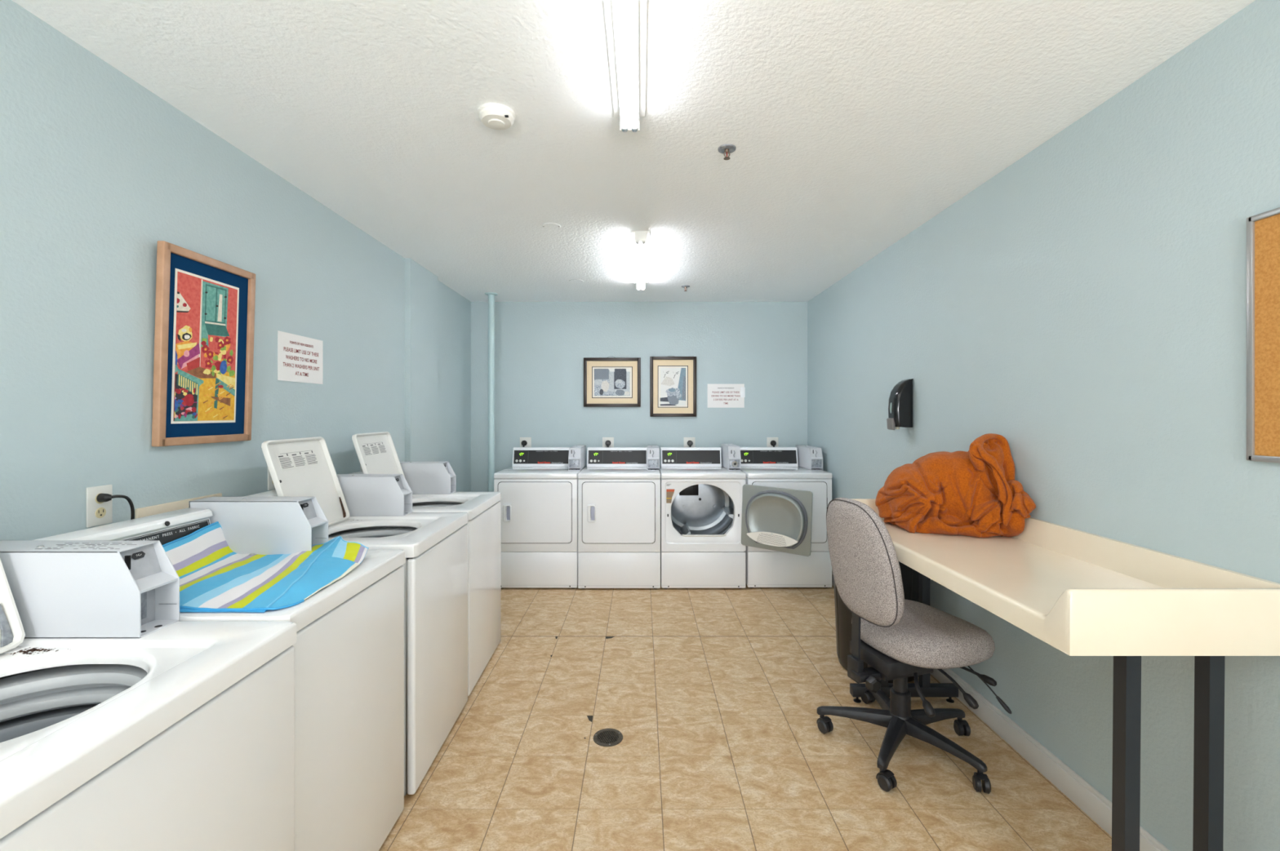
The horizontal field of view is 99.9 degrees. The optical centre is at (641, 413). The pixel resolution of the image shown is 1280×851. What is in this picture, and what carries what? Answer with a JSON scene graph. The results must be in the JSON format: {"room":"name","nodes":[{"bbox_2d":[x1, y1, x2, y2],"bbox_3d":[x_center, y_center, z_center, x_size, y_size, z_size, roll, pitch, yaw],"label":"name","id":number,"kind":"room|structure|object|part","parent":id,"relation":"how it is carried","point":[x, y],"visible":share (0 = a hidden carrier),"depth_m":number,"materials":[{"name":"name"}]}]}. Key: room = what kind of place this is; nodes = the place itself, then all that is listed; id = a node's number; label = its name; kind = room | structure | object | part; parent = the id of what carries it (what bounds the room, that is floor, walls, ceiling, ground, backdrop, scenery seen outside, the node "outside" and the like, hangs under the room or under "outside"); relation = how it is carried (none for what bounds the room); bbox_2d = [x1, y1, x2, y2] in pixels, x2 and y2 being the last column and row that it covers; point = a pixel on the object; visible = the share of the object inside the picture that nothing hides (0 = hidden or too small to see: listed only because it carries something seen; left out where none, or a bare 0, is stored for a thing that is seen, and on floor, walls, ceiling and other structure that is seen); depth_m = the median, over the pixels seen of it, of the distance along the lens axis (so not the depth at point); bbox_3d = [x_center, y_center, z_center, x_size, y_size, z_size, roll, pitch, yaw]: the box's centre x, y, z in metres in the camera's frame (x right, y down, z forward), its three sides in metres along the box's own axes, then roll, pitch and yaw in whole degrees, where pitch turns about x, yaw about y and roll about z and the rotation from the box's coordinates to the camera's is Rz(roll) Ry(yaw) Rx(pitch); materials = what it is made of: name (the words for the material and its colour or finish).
{"room":"laundry","nodes":[
{"label":"laundry","id":0,"kind":"room"},
{"bbox_2d":[0,0,471,541],"bbox_3d":[-1.704,0.177,-0.125,0.160,2.540,10.990,0,0,0],"label":"wall","id":1,"kind":"structure","parent":0,"point":[97,169],"depth_m":1.80,"materials":[{"name":"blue paint"}]},
{"bbox_2d":[85,484,134,528],"bbox_3d":[-1.636,0.307,1.664,0.055,0.171,0.108,0,0,0],"label":"wall outlet","id":2,"kind":"object","parent":1,"relation":"attached to","point":[99,500],"visible":0.91,"depth_m":1.64,"materials":[{"name":"white plastic"}]},
{"bbox_2d":[94,493,103,503],"bbox_3d":[-1.657,0.260,1.648,0.002,0.033,0.033,0,0,0],"label":"socket","id":3,"kind":"object","parent":2,"relation":"attached to","point":[98,496],"depth_m":1.64,"materials":[{"name":"beige plastic"}]},
{"bbox_3d":[-1.661,0.282,1.648,0.006,0.120,0.076,0,0,0],"label":"plate","id":4,"kind":"part","parent":2,"relation":"part of","materials":[{"name":"white plastic"}]},
{"bbox_2d":[94,507,106,518],"bbox_3d":[-1.657,0.304,1.648,0.002,0.033,0.033,0,0,0],"label":"socket","id":5,"kind":"object","parent":2,"relation":"attached to","point":[100,513],"depth_m":1.65,"materials":[{"name":"beige plastic"}]},
{"bbox_3d":[-1.623,0.322,1.682,0.026,0.141,0.071,0,0,5],"label":"power cord","id":6,"kind":"part","parent":2,"relation":"part of","materials":[{"name":"black plastic"}]},
{"bbox_2d":[134,493,222,519],"bbox_3d":[-1.658,0.370,1.942,0.012,0.114,0.355,0,0,0],"label":"panel","id":7,"kind":"object","parent":1,"relation":"attached to","point":[181,504],"visible":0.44,"depth_m":1.86,"materials":[{"name":"beige"}]},
{"bbox_2d":[151,240,255,447],"bbox_3d":[-1.640,-0.237,2.040,0.026,0.700,0.436,2,0,0],"label":"framed painting","id":8,"kind":"object","parent":1,"relation":"attached to","point":[205,305],"visible":1,"depth_m":2.00,"materials":[{"name":"multicoloured paper"}]},
{"bbox_2d":[267,468,275,490],"bbox_3d":[-1.636,0.307,2.446,0.055,0.171,0.108,0,0,0],"label":"wall outlet","id":9,"kind":"object","parent":1,"relation":"attached to","point":[270,484],"visible":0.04,"depth_m":2.40,"materials":[{"name":"white plastic"}]},
{"bbox_2d":[277,330,323,384],"bbox_3d":[-1.662,-0.267,2.632,0.002,0.227,0.346,0,0,0],"label":"paper notice","id":10,"kind":"object","parent":1,"relation":"attached to","point":[300,358],"visible":1,"depth_m":2.62,"materials":[{"name":"white paper"}]},
{"bbox_2d":[11,0,1255,302],"bbox_3d":[-0.020,-1.143,-0.125,3.528,0.100,10.990,0,0,0],"label":"ceiling","id":11,"kind":"structure","parent":0,"point":[852,125],"depth_m":1.91,"materials":[{"name":"white paint"}]},
{"bbox_2d":[477,102,515,130],"bbox_3d":[-0.526,-1.071,1.955,0.132,0.043,0.132,0,0,0],"label":"smoke detector","id":12,"kind":"object","parent":11,"relation":"attached to","point":[495,116],"visible":1,"depth_m":1.92,"materials":[{"name":"white plastic"}]},
{"bbox_2d":[541,222,560,229],"bbox_3d":[-0.524,-1.091,3.130,0.112,0.004,0.112,0,0,0],"label":"cover plate","id":13,"kind":"object","parent":11,"relation":"attached to","point":[546,225],"visible":1,"depth_m":3.13,"materials":[{"name":"white paint"}]},
{"bbox_2d":[568,279,583,283],"bbox_3d":[-0.535,-1.091,4.430,0.124,0.003,0.124,0,0,0],"label":"cover plate","id":14,"kind":"object","parent":11,"relation":"attached to","point":[573,281],"visible":1,"depth_m":4.42,"materials":[{"name":"white paint"}]},
{"bbox_2d":[603,0,647,132],"bbox_3d":[-0.042,-1.058,1.350,0.114,0.070,1.230,0,0,0],"label":"strip light","id":15,"kind":"object","parent":11,"relation":"attached to","point":[625,20],"visible":1,"depth_m":1.59,"materials":[{"name":"white plastic"}]},
{"bbox_2d":[631,231,649,290],"bbox_3d":[-0.004,-1.058,3.840,0.114,0.070,1.260,0,0,0],"label":"strip light","id":16,"kind":"object","parent":11,"relation":"attached to","point":[640,239],"visible":1,"depth_m":3.60,"materials":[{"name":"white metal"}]},
{"bbox_2d":[681,285,689,291],"bbox_3d":[0.380,-1.072,4.610,0.074,0.042,0.074,0,0,0],"label":"sprinkler","id":17,"kind":"object","parent":11,"relation":"attached to","point":[682,286],"visible":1,"depth_m":4.60,"materials":[{"name":"metal"}]},
{"bbox_2d":[717,144,736,159],"bbox_3d":[0.353,-1.072,2.215,0.074,0.042,0.074,0,0,0],"label":"sprinkler","id":18,"kind":"object","parent":11,"relation":"attached to","point":[725,148],"visible":1,"depth_m":2.21,"materials":[{"name":"metal"}]},
{"bbox_3d":[0.353,-1.070,2.215,0.021,0.037,0.020,0,0,44],"label":"frame","id":19,"kind":"part","parent":18,"relation":"part of","materials":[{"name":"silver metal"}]},
{"bbox_2d":[471,302,807,492],"bbox_3d":[-0.020,0.177,5.310,3.528,2.540,0.120,0,0,0],"label":"wall","id":20,"kind":"structure","parent":0,"point":[541,348],"depth_m":5.25,"materials":[{"name":"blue paint"}]},
{"bbox_2d":[520,437,531,447],"bbox_3d":[-1.116,0.276,5.221,0.102,0.087,0.059,0,0,0],"label":"wall outlet","id":21,"kind":"object","parent":20,"relation":"attached to","point":[524,442],"visible":0.49,"depth_m":5.19,"materials":[{"name":"white plastic"}]},
{"bbox_2d":[602,437,613,447],"bbox_3d":[-0.320,0.276,5.221,0.102,0.087,0.059,0,0,0],"label":"wall outlet","id":22,"kind":"object","parent":20,"relation":"attached to","point":[606,442],"visible":0.48,"depth_m":5.19,"materials":[{"name":"white plastic"}]},
{"bbox_2d":[583,355,640,407],"bbox_3d":[-0.284,-0.314,5.237,0.555,0.496,0.025,0,0,0],"label":"framed print","id":23,"kind":"object","parent":20,"relation":"attached to","point":[608,382],"visible":1,"depth_m":5.24,"materials":[{"name":"beige paper"}]},
{"bbox_2d":[649,355,696,417],"bbox_3d":[0.311,-0.268,5.237,0.452,0.595,0.025,0,0,0],"label":"framed print","id":24,"kind":"object","parent":20,"relation":"attached to","point":[673,380],"visible":1,"depth_m":5.24,"materials":[{"name":"white paper"}]},
{"bbox_2d":[683,437,695,447],"bbox_3d":[0.465,0.276,5.221,0.110,0.087,0.059,0,0,0],"label":"wall outlet","id":25,"kind":"object","parent":20,"relation":"attached to","point":[687,442],"visible":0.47,"depth_m":5.19,"materials":[{"name":"white plastic"}]},
{"bbox_2d":[707,384,745,408],"bbox_3d":[0.830,-0.174,5.247,0.367,0.232,0.003,0,0,0],"label":"paper notice","id":26,"kind":"object","parent":20,"relation":"attached to","point":[719,396],"visible":1,"depth_m":5.25,"materials":[{"name":"white paper"}]},
{"bbox_2d":[766,437,777,447],"bbox_3d":[1.265,0.276,5.221,0.102,0.087,0.059,0,0,0],"label":"wall outlet","id":27,"kind":"object","parent":20,"relation":"attached to","point":[771,442],"visible":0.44,"depth_m":5.19,"materials":[{"name":"white plastic"}]},
{"bbox_2d":[378,583,1111,850],"bbox_3d":[-0.020,1.497,-0.125,3.528,0.100,10.990,0,0,0],"label":"floor","id":28,"kind":"structure","parent":0,"point":[713,696],"depth_m":2.28,"materials":[{"name":"tile"}]},
{"bbox_2d":[0,540,296,850],"bbox_3d":[-1.163,0.777,0.949,0.704,1.340,0.651,0,0,0],"label":"washing machine","id":29,"kind":"object","parent":28,"relation":"on","point":[126,725],"visible":1,"depth_m":1.10,"materials":[{"name":"white metal"}]},
{"bbox_3d":[-1.383,0.302,0.944,0.024,0.405,0.411,-19,0,0],"label":"lid","id":30,"kind":"part","parent":29,"relation":"part of","materials":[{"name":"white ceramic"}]},
{"bbox_3d":[-1.323,0.499,1.139,0.026,0.005,0.036,0,0,0],"label":"hinge plate","id":31,"kind":"part","parent":29,"relation":"part of","materials":[{"name":"white ceramic"}]},
{"bbox_2d":[0,704,97,742],"bbox_3d":[-1.130,0.824,0.949,0.500,0.386,0.500,0,0,0],"label":"basket","id":32,"kind":"object","parent":29,"relation":"on","point":[17,727],"depth_m":1.11,"materials":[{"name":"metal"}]},
{"bbox_3d":[-1.143,0.346,1.221,0.032,0.086,0.095,0,0,0],"label":"coin plate","id":33,"kind":"part","parent":29,"relation":"part of","materials":[{"name":"grey metal"}]},
{"bbox_3d":[-1.146,0.436,1.211,0.006,0.071,0.066,0,0,0],"label":"cash door","id":34,"kind":"part","parent":29,"relation":"part of","materials":[{"name":"metal"}]},
{"bbox_3d":[-0.831,0.988,0.949,0.032,0.887,0.647,0,0,0],"label":"panel","id":35,"kind":"part","parent":29,"relation":"part of","materials":[{"name":"white metal"}]},
{"bbox_2d":[34,497,405,850],"bbox_3d":[-1.202,0.872,1.621,0.704,1.150,0.651,0,0,0],"label":"washing machine","id":36,"kind":"object","parent":28,"relation":"on","point":[348,646],"visible":0.37,"depth_m":1.64,"materials":[{"name":"white metal"}]},
{"bbox_3d":[-1.454,0.415,1.567,0.025,0.114,0.505,0,0,0],"label":"control panel","id":37,"kind":"part","parent":36,"relation":"part of","materials":[{"name":"black"}]},
{"bbox_2d":[162,521,368,613],"bbox_3d":[-1.165,0.429,1.633,0.576,0.122,0.632,0,0,0],"label":"striped towel","id":38,"kind":"object","parent":36,"relation":"on","point":[214,578],"visible":0.75,"depth_m":1.61,"materials":[{"name":"fabric"}]},
{"bbox_3d":[-1.182,0.346,1.893,0.032,0.086,0.095,0,0,0],"label":"coin plate","id":39,"kind":"part","parent":36,"relation":"part of","materials":[{"name":"grey metal"}]},
{"bbox_3d":[-0.870,0.988,1.621,0.032,0.887,0.647,0,0,0],"label":"panel","id":40,"kind":"part","parent":36,"relation":"part of","materials":[{"name":"white metal"}]},
{"bbox_2d":[243,436,468,795],"bbox_3d":[-1.202,0.777,2.337,0.704,1.340,0.672,0,0,-1],"label":"washing machine","id":41,"kind":"object","parent":28,"relation":"on","point":[372,511],"visible":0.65,"depth_m":2.31,"materials":[{"name":"white metal"}]},
{"bbox_2d":[278,450,317,468],"bbox_3d":[-1.480,0.195,2.325,0.003,0.062,0.252,-19,0,-2],"label":"print","id":42,"kind":"object","parent":41,"relation":"attached to","point":[307,451],"depth_m":2.31},
{"bbox_3d":[-1.438,0.302,2.328,0.024,0.405,0.411,-19,0,-1],"label":"lid","id":43,"kind":"part","parent":41,"relation":"part of","materials":[{"name":"white metal"}]},
{"bbox_3d":[-1.188,0.346,2.621,0.032,0.086,0.095,0,0,-1],"label":"coin plate","id":44,"kind":"part","parent":41,"relation":"part of","materials":[{"name":"grey metal"}]},
{"bbox_3d":[-0.870,0.988,2.344,0.032,0.887,0.668,0,0,-1],"label":"panel","id":45,"kind":"part","parent":41,"relation":"part of","materials":[{"name":"white metal"}]},
{"bbox_2d":[349,431,501,696],"bbox_3d":[-1.222,0.777,3.040,0.704,1.340,0.672,0,0,-1],"label":"washing machine","id":46,"kind":"object","parent":28,"relation":"on","point":[433,485],"visible":0.36,"depth_m":3.08,"materials":[{"name":"white metal"}]},
{"bbox_2d":[362,442,386,455],"bbox_3d":[-1.500,0.195,3.027,0.003,0.062,0.252,-19,0,-2],"label":"print","id":47,"kind":"object","parent":46,"relation":"attached to","point":[376,442],"depth_m":3.01},
{"bbox_3d":[-1.458,0.302,3.030,0.024,0.405,0.411,-19,0,-1],"label":"lid","id":48,"kind":"part","parent":46,"relation":"part of","materials":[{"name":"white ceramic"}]},
{"bbox_3d":[-1.213,0.346,3.323,0.032,0.086,0.095,0,0,-1],"label":"coin plate","id":49,"kind":"part","parent":46,"relation":"part of","materials":[{"name":"grey metal"}]},
{"bbox_3d":[-0.890,0.988,3.047,0.032,0.887,0.668,0,0,-1],"label":"panel","id":50,"kind":"part","parent":46,"relation":"part of","materials":[{"name":"white metal"}]},
{"bbox_2d":[484,292,497,492],"bbox_3d":[-1.367,0.177,4.900,0.116,2.540,0.116,0,0,0],"label":"drain pipe","id":51,"kind":"object","parent":28,"relation":"on","point":[491,295],"visible":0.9,"depth_m":4.87,"materials":[{"name":"teal"}]},
{"bbox_2d":[493,445,586,588],"bbox_3d":[-0.869,0.872,4.751,0.686,1.150,0.728,0,0,0],"label":"dryer","id":52,"kind":"object","parent":28,"relation":"on","point":[539,500],"visible":0.92,"depth_m":4.42,"materials":[{"name":"white metal"}]},
{"bbox_3d":[-1.097,0.815,4.398,0.066,0.142,0.022,0,0,0],"label":"door handle","id":53,"kind":"part","parent":52,"relation":"part of","materials":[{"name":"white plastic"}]},
{"bbox_3d":[-0.874,0.812,4.412,0.602,0.499,0.006,0,0,0],"label":"door","id":54,"kind":"part","parent":52,"relation":"part of","materials":[{"name":"white metal"}]},
{"bbox_3d":[-0.869,0.837,4.426,0.684,0.598,0.022,0,0,0],"label":"panel","id":55,"kind":"part","parent":52,"relation":"part of","materials":[{"name":"white metal"}]},
{"bbox_3d":[-0.869,1.286,4.426,0.684,0.294,0.022,0,0,0],"label":"panel","id":56,"kind":"part","parent":52,"relation":"part of","materials":[{"name":"white metal"}]},
{"bbox_3d":[-0.869,0.513,4.762,0.686,0.046,0.706,0,0,0],"label":"panel","id":57,"kind":"part","parent":52,"relation":"part of","materials":[{"name":"white metal"}]},
{"bbox_3d":[-0.913,0.403,4.989,0.536,0.123,0.028,0,0,0],"label":"control panel","id":58,"kind":"part","parent":52,"relation":"part of","materials":[{"name":"black plastic"}]},
{"bbox_3d":[-0.579,0.432,4.649,0.086,0.067,0.007,0,0,0],"label":"cash door","id":59,"kind":"part","parent":52,"relation":"part of","materials":[{"name":"metal"}]},
{"bbox_3d":[-0.578,0.346,4.662,0.097,0.086,0.032,0,0,0],"label":"coin plate","id":60,"kind":"part","parent":52,"relation":"part of","materials":[{"name":"grey paint"}]},
{"bbox_2d":[551,636,614,738],"bbox_3d":[-0.364,1.447,2.938,0.387,0.001,1.095,0,0,0],"label":"stain","id":61,"kind":"object","parent":28,"relation":"on","point":[590,717],"depth_m":2.57,"materials":[{"name":"grey"}]},
{"bbox_2d":[593,728,622,746],"bbox_3d":[-0.148,1.445,2.400,0.133,0.004,0.133,0,0,0],"label":"floor drain","id":62,"kind":"object","parent":28,"relation":"on","point":[605,737],"visible":1,"depth_m":2.40,"materials":[{"name":"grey metal"}]},
{"bbox_2d":[577,445,660,589],"bbox_3d":[-0.180,0.872,4.741,0.678,1.150,0.728,0,0,0],"label":"dryer","id":63,"kind":"object","parent":28,"relation":"on","point":[619,488],"visible":1,"depth_m":4.40,"materials":[{"name":"white metal"}]},
{"bbox_3d":[-0.405,0.815,4.388,0.066,0.142,0.022,0,0,0],"label":"door handle","id":64,"kind":"part","parent":63,"relation":"part of","materials":[{"name":"grey plastic"}]},
{"bbox_3d":[-0.222,0.403,4.979,0.536,0.123,0.028,0,0,0],"label":"control panel","id":65,"kind":"part","parent":63,"relation":"part of","materials":[{"name":"black plastic"}]},
{"bbox_3d":[-0.185,0.812,4.402,0.594,0.499,0.006,0,0,0],"label":"door","id":66,"kind":"part","parent":63,"relation":"part of","materials":[{"name":"white metal"}]},
{"bbox_3d":[-0.180,0.513,4.752,0.678,0.046,0.706,0,0,0],"label":"panel","id":67,"kind":"part","parent":63,"relation":"part of","materials":[{"name":"white metal"}]},
{"bbox_3d":[-0.180,1.286,4.416,0.676,0.294,0.022,0,0,0],"label":"panel","id":68,"kind":"part","parent":63,"relation":"part of","materials":[{"name":"white metal"}]},
{"bbox_3d":[-0.180,0.837,4.416,0.676,0.598,0.022,0,0,0],"label":"panel","id":69,"kind":"part","parent":63,"relation":"part of","materials":[{"name":"white metal"}]},
{"bbox_3d":[0.105,0.432,4.638,0.086,0.067,0.007,0,0,0],"label":"cash door","id":70,"kind":"part","parent":63,"relation":"part of","materials":[{"name":"metal"}]},
{"bbox_3d":[0.106,0.346,4.652,0.097,0.086,0.032,0,0,0],"label":"coin plate","id":71,"kind":"part","parent":63,"relation":"part of","materials":[{"name":"grey paint"}]},
{"bbox_2d":[659,444,813,588],"bbox_3d":[0.737,0.865,4.596,1.144,1.165,1.027,0,0,0],"label":"dryer","id":72,"kind":"object","parent":28,"relation":"on","point":[709,513],"visible":0.99,"depth_m":4.41,"materials":[{"name":"white metal"}]},
{"bbox_2d":[679,484,698,495],"bbox_3d":[0.434,0.677,4.905,0.175,0.140,0.006,0,0,0],"label":"grille","id":73,"kind":"object","parent":72,"relation":"attached to","point":[693,490],"depth_m":4.90,"materials":[{"name":"grey metal"}]},
{"bbox_3d":[0.463,0.403,4.984,0.536,0.123,0.028,0,0,0],"label":"control panel","id":74,"kind":"part","parent":72,"relation":"part of","materials":[{"name":"black plastic"}]},
{"bbox_3d":[0.512,0.513,4.757,0.695,0.046,0.706,0,0,0],"label":"panel","id":75,"kind":"part","parent":72,"relation":"part of","materials":[{"name":"white metal"}]},
{"bbox_3d":[0.512,1.286,4.421,0.693,0.294,0.022,0,0,0],"label":"panel","id":76,"kind":"part","parent":72,"relation":"part of","materials":[{"name":"white metal"}]},
{"bbox_3d":[0.512,0.837,4.435,0.693,0.598,0.050,0,0,0],"label":"panel","id":77,"kind":"part","parent":72,"relation":"part of","materials":[{"name":"white metal"}]},
{"bbox_3d":[0.807,0.339,4.657,0.097,0.100,0.032,0,0,0],"label":"coin plate","id":78,"kind":"part","parent":72,"relation":"part of","materials":[{"name":"grey paint"}]},
{"bbox_3d":[0.806,0.432,4.644,0.086,0.067,0.007,0,0,0],"label":"cash door","id":79,"kind":"part","parent":72,"relation":"part of","materials":[{"name":"metal"}]},
{"bbox_3d":[1.049,0.826,4.221,0.458,0.395,0.046,2,1,33],"label":"dish","id":80,"kind":"part","parent":72,"relation":"part of","materials":[{"name":"grey"}]},
{"bbox_3d":[1.062,0.834,4.248,0.562,0.499,0.014,2,1,33],"label":"door","id":81,"kind":"part","parent":72,"relation":"part of","materials":[{"name":"grey metal"}]},
{"bbox_2d":[739,445,831,588],"bbox_3d":[1.226,0.872,4.763,0.696,1.150,0.728,0,0,0],"label":"dryer","id":82,"kind":"object","parent":28,"relation":"on","point":[800,468],"visible":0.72,"depth_m":4.43,"materials":[{"name":"white metal"}]},
{"bbox_3d":[1.175,0.403,5.000,0.536,0.123,0.028,0,0,0],"label":"control panel","id":83,"kind":"part","parent":82,"relation":"part of","materials":[{"name":"black plastic"}]},
{"bbox_3d":[1.226,0.513,4.774,0.696,0.046,0.706,0,0,0],"label":"panel","id":84,"kind":"part","parent":82,"relation":"part of","materials":[{"name":"white metal"}]},
{"bbox_3d":[1.226,1.286,4.438,0.694,0.294,0.022,0,0,0],"label":"panel","id":85,"kind":"part","parent":82,"relation":"part of","materials":[{"name":"white metal"}]},
{"bbox_3d":[1.226,0.837,4.438,0.694,0.598,0.022,0,0,0],"label":"panel","id":86,"kind":"part","parent":82,"relation":"part of","materials":[{"name":"white metal"}]},
{"bbox_3d":[1.220,0.812,4.424,0.612,0.499,0.006,0,0,0],"label":"door","id":87,"kind":"part","parent":82,"relation":"part of","materials":[{"name":"white metal"}]},
{"bbox_3d":[1.522,0.346,4.674,0.097,0.086,0.032,0,0,0],"label":"coin plate","id":88,"kind":"part","parent":82,"relation":"part of","materials":[{"name":"grey paint"}]},
{"bbox_3d":[1.520,0.432,4.660,0.086,0.067,0.007,0,0,0],"label":"cash door","id":89,"kind":"part","parent":82,"relation":"part of","materials":[{"name":"metal"}]},
{"bbox_2d":[833,561,918,683],"bbox_3d":[1.353,1.086,3.070,0.512,0.722,0.512,0,0,0],"label":"waste bin","id":90,"kind":"object","parent":28,"relation":"on","point":[843,616],"visible":0.14,"depth_m":2.98,"materials":[{"name":"black plastic"}]},
{"bbox_2d":[816,497,1011,794],"bbox_3d":[1.149,0.901,2.352,0.673,1.092,0.722,0,0,-17],"label":"office chair","id":91,"kind":"object","parent":28,"relation":"on","point":[899,639],"visible":0.99,"depth_m":2.21,"materials":[{"name":"grey fabric"}]},
{"bbox_3d":[0.912,0.607,2.248,0.085,0.516,0.394,-11,3,-17],"label":"backrest","id":92,"kind":"part","parent":91,"relation":"part of","materials":[{"name":"grey fabric"}]},
{"bbox_3d":[0.967,1.129,2.244,0.052,0.060,0.046,0,0,-17],"label":"tension knob","id":93,"kind":"part","parent":91,"relation":"part of","materials":[{"name":"black plastic"}]},
{"bbox_3d":[1.230,0.956,2.380,0.503,0.130,0.516,0,0,-17],"label":"seat","id":94,"kind":"part","parent":91,"relation":"part of","materials":[{"name":"grey fabric"}]},
{"bbox_3d":[1.141,1.131,2.185,0.039,0.121,0.182,0,0,5],"label":"lever","id":95,"kind":"part","parent":91,"relation":"part of","materials":[{"name":"black plastic"}]},
{"bbox_3d":[1.282,1.112,2.189,0.034,0.092,0.196,0,0,-17],"label":"lever","id":96,"kind":"part","parent":91,"relation":"part of","materials":[{"name":"black plastic"}]},
{"bbox_3d":[1.374,1.077,2.222,0.030,0.033,0.179,0,0,-30],"label":"lever","id":97,"kind":"part","parent":91,"relation":"part of","materials":[{"name":"black plastic"}]},
{"bbox_3d":[1.428,1.130,2.223,0.018,0.141,0.185,0,0,-32],"label":"lever","id":98,"kind":"part","parent":91,"relation":"part of","materials":[{"name":"black plastic"}]},
{"bbox_2d":[849,498,1279,850],"bbox_3d":[1.323,0.940,2.024,0.601,1.015,1.422,0,0,0],"label":"table","id":99,"kind":"object","parent":28,"relation":"on","point":[1078,593],"depth_m":1.39,"materials":[{"name":"beige laminate"}]},
{"bbox_3d":[1.215,0.982,2.705,0.038,0.780,0.038,0,0,0],"label":"leg","id":100,"kind":"part","parent":99,"relation":"part of","materials":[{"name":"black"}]},
{"bbox_3d":[1.425,0.982,2.705,0.038,0.780,0.038,0,0,0],"label":"leg","id":101,"kind":"part","parent":99,"relation":"part of","materials":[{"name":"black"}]},
{"bbox_2d":[875,433,1035,537],"bbox_3d":[1.403,0.306,2.466,0.603,0.438,0.402,0,0,25],"label":"fleece blanket","id":102,"kind":"object","parent":99,"relation":"on","point":[975,492],"visible":1,"depth_m":2.34,"materials":[{"name":"orange fabric"}]},
{"bbox_2d":[849,498,1279,656],"bbox_3d":[1.323,0.512,2.024,0.601,0.160,1.422,0,0,0],"label":"countertop","id":103,"kind":"structure","parent":99,"relation":"on","point":[1078,593],"depth_m":1.50,"materials":[{"name":"beige laminate"}]},
{"bbox_3d":[1.254,0.982,1.390,0.045,0.780,0.038,0,0,0],"label":"leg","id":104,"kind":"part","parent":99,"relation":"part of","materials":[{"name":"black metal"}]},
{"bbox_3d":[1.466,0.982,1.390,0.045,0.780,0.038,0,0,0],"label":"leg","id":105,"kind":"part","parent":99,"relation":"part of","materials":[{"name":"black metal"}]},
{"bbox_2d":[807,0,1279,850],"bbox_3d":[1.684,0.177,-0.125,0.120,2.540,10.990,0,0,0],"label":"wall","id":106,"kind":"structure","parent":0,"point":[1082,307],"depth_m":1.87,"materials":[{"name":"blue paint"}]},
{"bbox_2d":[886,378,913,430],"bbox_3d":[1.563,-0.054,3.250,0.122,0.307,0.112,0,0,0],"label":"soap dispenser","id":107,"kind":"object","parent":106,"relation":"attached to","point":[900,399],"visible":1,"depth_m":3.20,"materials":[{"name":"black plastic"}]},
{"bbox_3d":[1.513,0.063,3.256,0.022,0.072,0.072,0,0,0],"label":"push lever","id":108,"kind":"part","parent":107,"relation":"part of","materials":[{"name":"grey plastic"}]},
{"bbox_2d":[831,571,1170,850],"bbox_3d":[1.615,1.393,-0.125,0.018,0.107,10.750,0,0,0],"label":"baseboard","id":109,"kind":"structure","parent":106,"relation":"attached to","point":[1082,794],"depth_m":2.12,"materials":[{"name":"white paint"}]},
{"bbox_2d":[1246,207,1279,463],"bbox_3d":[1.616,-0.198,0.980,0.016,0.646,0.900,0,0,0],"label":"cork board","id":110,"kind":"object","parent":106,"relation":"attached to","point":[1263,229],"visible":1,"depth_m":1.40,"materials":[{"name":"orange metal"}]}
]}

